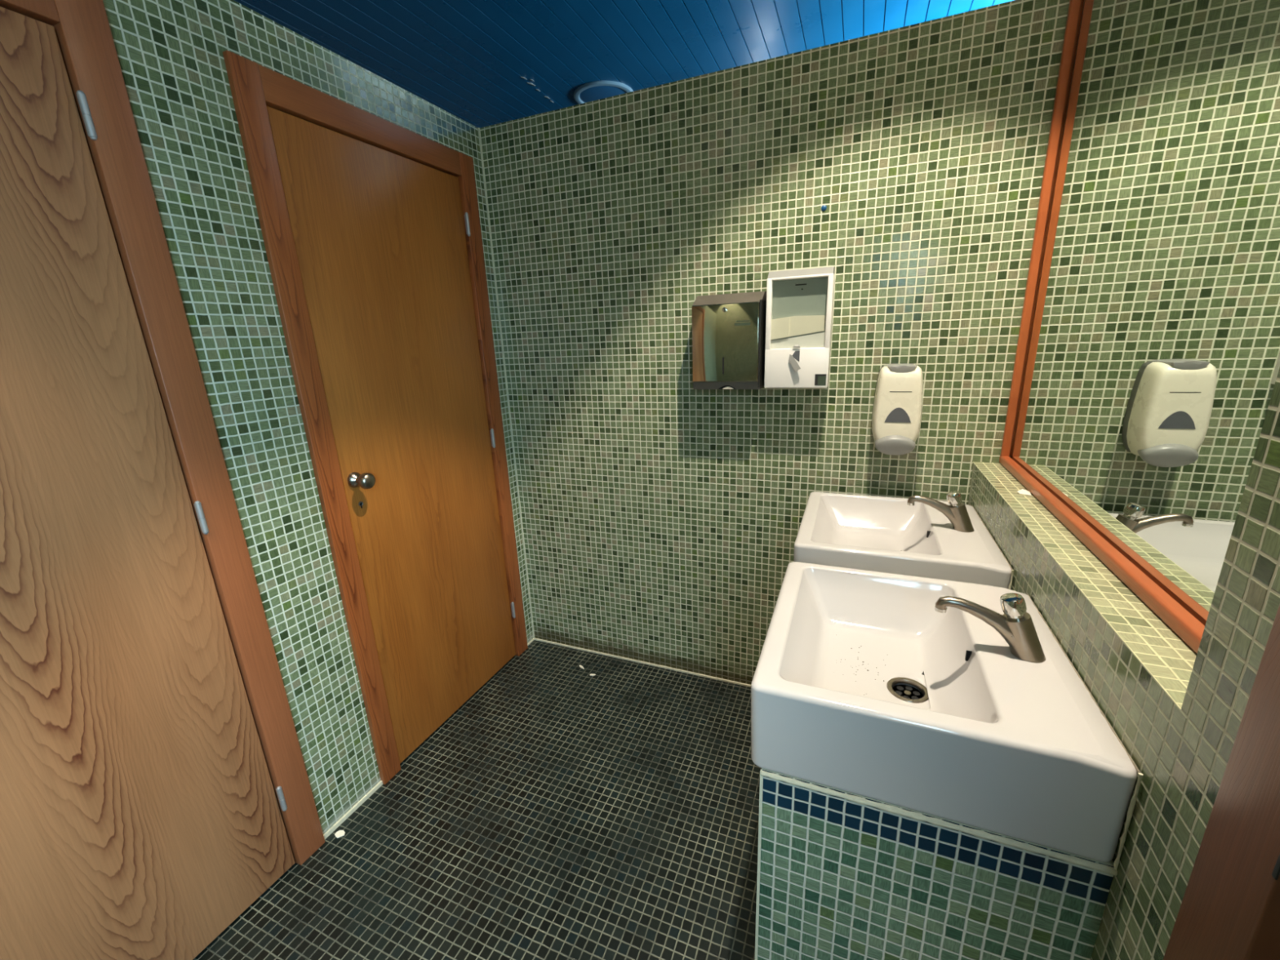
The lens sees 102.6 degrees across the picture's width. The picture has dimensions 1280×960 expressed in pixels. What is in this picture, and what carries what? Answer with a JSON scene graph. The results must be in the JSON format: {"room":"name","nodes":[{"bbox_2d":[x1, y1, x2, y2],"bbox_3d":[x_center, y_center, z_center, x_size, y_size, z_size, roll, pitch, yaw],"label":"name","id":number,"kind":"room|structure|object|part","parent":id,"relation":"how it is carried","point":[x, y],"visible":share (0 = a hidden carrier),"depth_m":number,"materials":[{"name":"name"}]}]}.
{"room":"public restroom","nodes":[
{"label":"public restroom","id":0,"kind":"room"},
{"bbox_2d":[102,0,533,834],"bbox_3d":[-1.187,0.105,0.991,0.100,2.240,2.950,4,17,22],"label":"wall","id":1,"kind":"structure","parent":0,"point":[170,52],"depth_m":1.31,"materials":[{"name":"tile"}]},
{"bbox_2d":[0,0,324,959],"bbox_3d":[-1.207,0.190,0.916,0.112,2.118,0.852,4,17,22],"label":"door","id":2,"kind":"structure","parent":1,"relation":"in","point":[154,782],"depth_m":1.06,"materials":[{"name":"brown wood"}]},
{"bbox_2d":[323,780,382,839],"bbox_3d":[-0.926,1.065,1.659,0.006,0.014,0.220,4,17,22],"label":"trim","id":3,"kind":"structure","parent":1,"relation":"attached to","point":[380,784],"depth_m":1.65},
{"bbox_2d":[222,49,527,784],"bbox_3d":[-0.773,-0.089,1.855,0.166,2.118,0.849,4,17,22],"label":"door","id":4,"kind":"structure","parent":1,"relation":"in","point":[370,224],"depth_m":1.71,"materials":[{"name":"wood"}]},
{"bbox_3d":[-0.847,0.002,1.566,0.072,0.051,0.051,4,17,22],"label":"knob","id":5,"kind":"part","parent":4,"relation":"part of","materials":[{"name":"metal"}]},
{"bbox_2d":[192,640,761,959],"bbox_3d":[-0.003,0.835,2.559,5.400,0.100,6.250,4,17,22],"label":"floor","id":6,"kind":"structure","parent":0,"point":[562,811],"depth_m":1.54,"materials":[{"name":"tile"}]},
{"bbox_2d":[334,830,345,838],"bbox_3d":[-0.925,1.092,1.581,0.029,0.002,0.024,12,21,41],"label":"scrap","id":7,"kind":"object","parent":6,"relation":"on","point":[340,833],"visible":1,"depth_m":1.58,"materials":[{"name":"paper"}]},
{"bbox_2d":[755,768,1117,959],"bbox_3d":[0.651,0.700,1.378,0.464,0.741,1.172,4,17,22],"label":"plinth","id":8,"kind":"object","parent":6,"relation":"on","point":[842,875],"visible":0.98,"depth_m":0.80,"materials":[{"name":"tile"}]},
{"bbox_2d":[793,491,1013,589],"bbox_3d":[0.724,0.196,1.494,0.484,0.159,0.502,4,17,22],"label":"washbasin","id":9,"kind":"object","parent":8,"relation":"on","point":[881,534],"visible":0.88,"depth_m":1.40,"materials":[{"name":"white ceramic"}]},
{"bbox_2d":[906,490,973,532],"bbox_3d":[0.824,0.079,1.404,0.167,0.105,0.048,4,17,22],"label":"faucet","id":10,"kind":"object","parent":9,"relation":"on","point":[956,512],"visible":1,"depth_m":1.38,"materials":[{"name":"metal"}]},
{"bbox_3d":[0.818,0.087,1.409,0.151,0.085,0.038,4,17,22],"label":"spout","id":11,"kind":"part","parent":10,"relation":"part of","materials":[{"name":"metal"}]},
{"bbox_2d":[751,561,1143,869],"bbox_3d":[0.495,0.353,0.962,0.484,0.159,0.502,4,17,22],"label":"washbasin","id":12,"kind":"object","parent":8,"relation":"on","point":[959,727],"visible":1,"depth_m":0.79,"materials":[{"name":"white ceramic"}]},
{"bbox_2d":[934,592,1045,662],"bbox_3d":[0.594,0.237,0.869,0.167,0.105,0.048,4,17,22],"label":"faucet","id":13,"kind":"object","parent":12,"relation":"on","point":[1015,625],"visible":1,"depth_m":0.85,"materials":[{"name":"metal"}]},
{"bbox_3d":[0.587,0.245,0.874,0.151,0.085,0.038,4,17,22],"label":"spout","id":14,"kind":"part","parent":13,"relation":"part of","materials":[{"name":"metal"}]},
{"bbox_2d":[234,0,1013,128],"bbox_3d":[-0.120,-2.019,1.764,5.400,0.030,6.250,4,17,22],"label":"ceiling","id":15,"kind":"structure","parent":0,"point":[468,60],"depth_m":2.57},
{"bbox_2d":[520,76,552,102],"bbox_3d":[-0.606,-2.348,3.090,0.052,0.008,0.364,2,16,16],"label":"flakes","id":16,"kind":"object","parent":15,"relation":"attached to","point":[531,83],"visible":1,"depth_m":3.01,"materials":[{"name":"white plastic"}]},
{"bbox_2d":[573,80,633,104],"bbox_3d":[-0.226,-2.391,3.194,0.376,0.020,0.376,4,17,22],"label":"recessed light","id":17,"kind":"object","parent":15,"relation":"in","point":[597,90],"visible":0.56,"depth_m":3.11,"materials":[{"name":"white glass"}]},
{"bbox_3d":[-0.226,-2.388,3.195,0.312,0.010,0.312,4,17,22],"label":"glass","id":18,"kind":"part","parent":17,"relation":"part of","materials":[{"name":"blue glass"}]},
{"bbox_2d":[480,0,1069,684],"bbox_3d":[0.365,-0.225,1.945,2.200,2.240,0.100,4,17,22],"label":"wall","id":19,"kind":"structure","parent":0,"point":[662,516],"depth_m":1.78,"materials":[{"name":"tile"}]},
{"bbox_2d":[477,127,534,638],"bbox_3d":[-0.576,-0.281,2.274,0.006,2.234,0.006,4,17,22],"label":"trim","id":20,"kind":"structure","parent":19,"relation":"attached to","point":[478,128],"depth_m":2.21,"materials":[{"name":"tile"}]},
{"bbox_2d":[527,638,751,687],"bbox_3d":[0.271,0.866,2.209,1.773,0.007,0.076,4,17,22],"label":"trim","id":21,"kind":"structure","parent":19,"relation":"attached to","point":[533,639],"depth_m":2.35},
{"bbox_2d":[691,291,766,389],"bbox_3d":[0.307,-0.477,1.768,0.233,0.318,0.125,4,17,22],"label":"dispenser","id":22,"kind":"object","parent":19,"relation":"attached to","point":[729,330],"visible":1,"depth_m":1.72,"materials":[{"name":"metal"}]},
{"bbox_2d":[717,385,736,389],"bbox_3d":[0.299,-0.319,1.766,0.066,0.013,0.001,4,17,22],"label":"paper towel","id":23,"kind":"object","parent":22,"relation":"attached to","point":[719,387],"depth_m":1.77,"materials":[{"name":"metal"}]},
{"bbox_2d":[764,266,835,387],"bbox_3d":[0.519,-0.493,1.676,0.201,0.372,0.118,4,17,22],"label":"dispenser","id":24,"kind":"object","parent":19,"relation":"attached to","point":[801,361],"visible":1,"depth_m":1.65,"materials":[{"name":"white plastic"}]},
{"bbox_3d":[0.502,-0.378,1.661,0.012,0.058,0.044,-15,20,-39],"label":"lever","id":25,"kind":"part","parent":24,"relation":"part of","materials":[{"name":"grey plastic"}]},
{"bbox_2d":[770,315,825,339],"bbox_3d":[0.508,-0.492,1.654,0.164,0.072,0.016,4,17,22],"label":"folded towels","id":26,"kind":"object","parent":24,"relation":"in","point":[793,326],"visible":1,"depth_m":1.65,"materials":[{"name":"paper"}]},
{"bbox_2d":[770,332,825,348],"bbox_3d":[0.513,-0.453,1.667,0.169,0.046,0.010,4,17,22],"label":"paper towel","id":27,"kind":"object","parent":24,"relation":"on","point":[815,340],"depth_m":1.66,"materials":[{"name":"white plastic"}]},
{"bbox_3d":[0.512,-0.534,1.651,0.168,0.211,0.004,4,17,22],"label":"panel","id":28,"kind":"part","parent":24,"relation":"part of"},
{"bbox_2d":[821,204,826,210],"bbox_3d":[0.577,-0.854,1.608,0.017,0.017,0.004,4,17,22],"label":"plug","id":29,"kind":"object","parent":19,"relation":"attached to","point":[824,207],"visible":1,"depth_m":1.61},
{"bbox_2d":[871,363,923,455],"bbox_3d":[0.814,-0.223,1.622,0.141,0.278,0.130,4,17,22],"label":"soap dispenser","id":30,"kind":"object","parent":19,"relation":"attached to","point":[897,408],"visible":1,"depth_m":1.58,"materials":[{"name":"beige plastic"}]},
{"bbox_2d":[967,367,1279,959],"bbox_3d":[0.588,-0.082,0.170,0.227,2.900,2.950,4,17,22],"label":"wall","id":31,"kind":"structure","parent":0,"point":[1177,711],"depth_m":0.62,"materials":[{"name":"tile"}]},
{"bbox_2d":[1017,488,1031,495],"bbox_3d":[0.981,0.032,1.309,0.028,0.009,0.032,4,17,22],"label":"paper scrap","id":32,"kind":"object","parent":31,"relation":"on","point":[1022,491],"visible":1,"depth_m":1.31,"materials":[{"name":"white paper"}]},
{"bbox_2d":[999,0,1279,653],"bbox_3d":[0.881,-0.610,0.875,0.028,1.484,1.198,4,17,22],"label":"wall mirror","id":33,"kind":"object","parent":31,"relation":"attached to","point":[1147,364],"visible":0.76,"depth_m":0.86,"materials":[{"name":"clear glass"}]},
{"bbox_3d":[0.908,0.092,1.071,0.024,0.026,1.198,4,17,22],"label":"frame rail","id":34,"kind":"part","parent":33,"relation":"part of","materials":[{"name":"wood"}]},
{"bbox_2d":[1163,604,1279,959],"bbox_3d":[0.486,0.360,0.056,0.215,2.118,0.857,4,17,22],"label":"door","id":35,"kind":"structure","parent":31,"relation":"in","point":[1229,909],"depth_m":0.46,"materials":[{"name":"brown wood"}]},
{"bbox_3d":[0.521,0.297,0.414,0.002,0.065,0.005,4,17,22],"label":"strike plate","id":36,"kind":"part","parent":35,"relation":"part of","materials":[{"name":"metal"}]}
]}

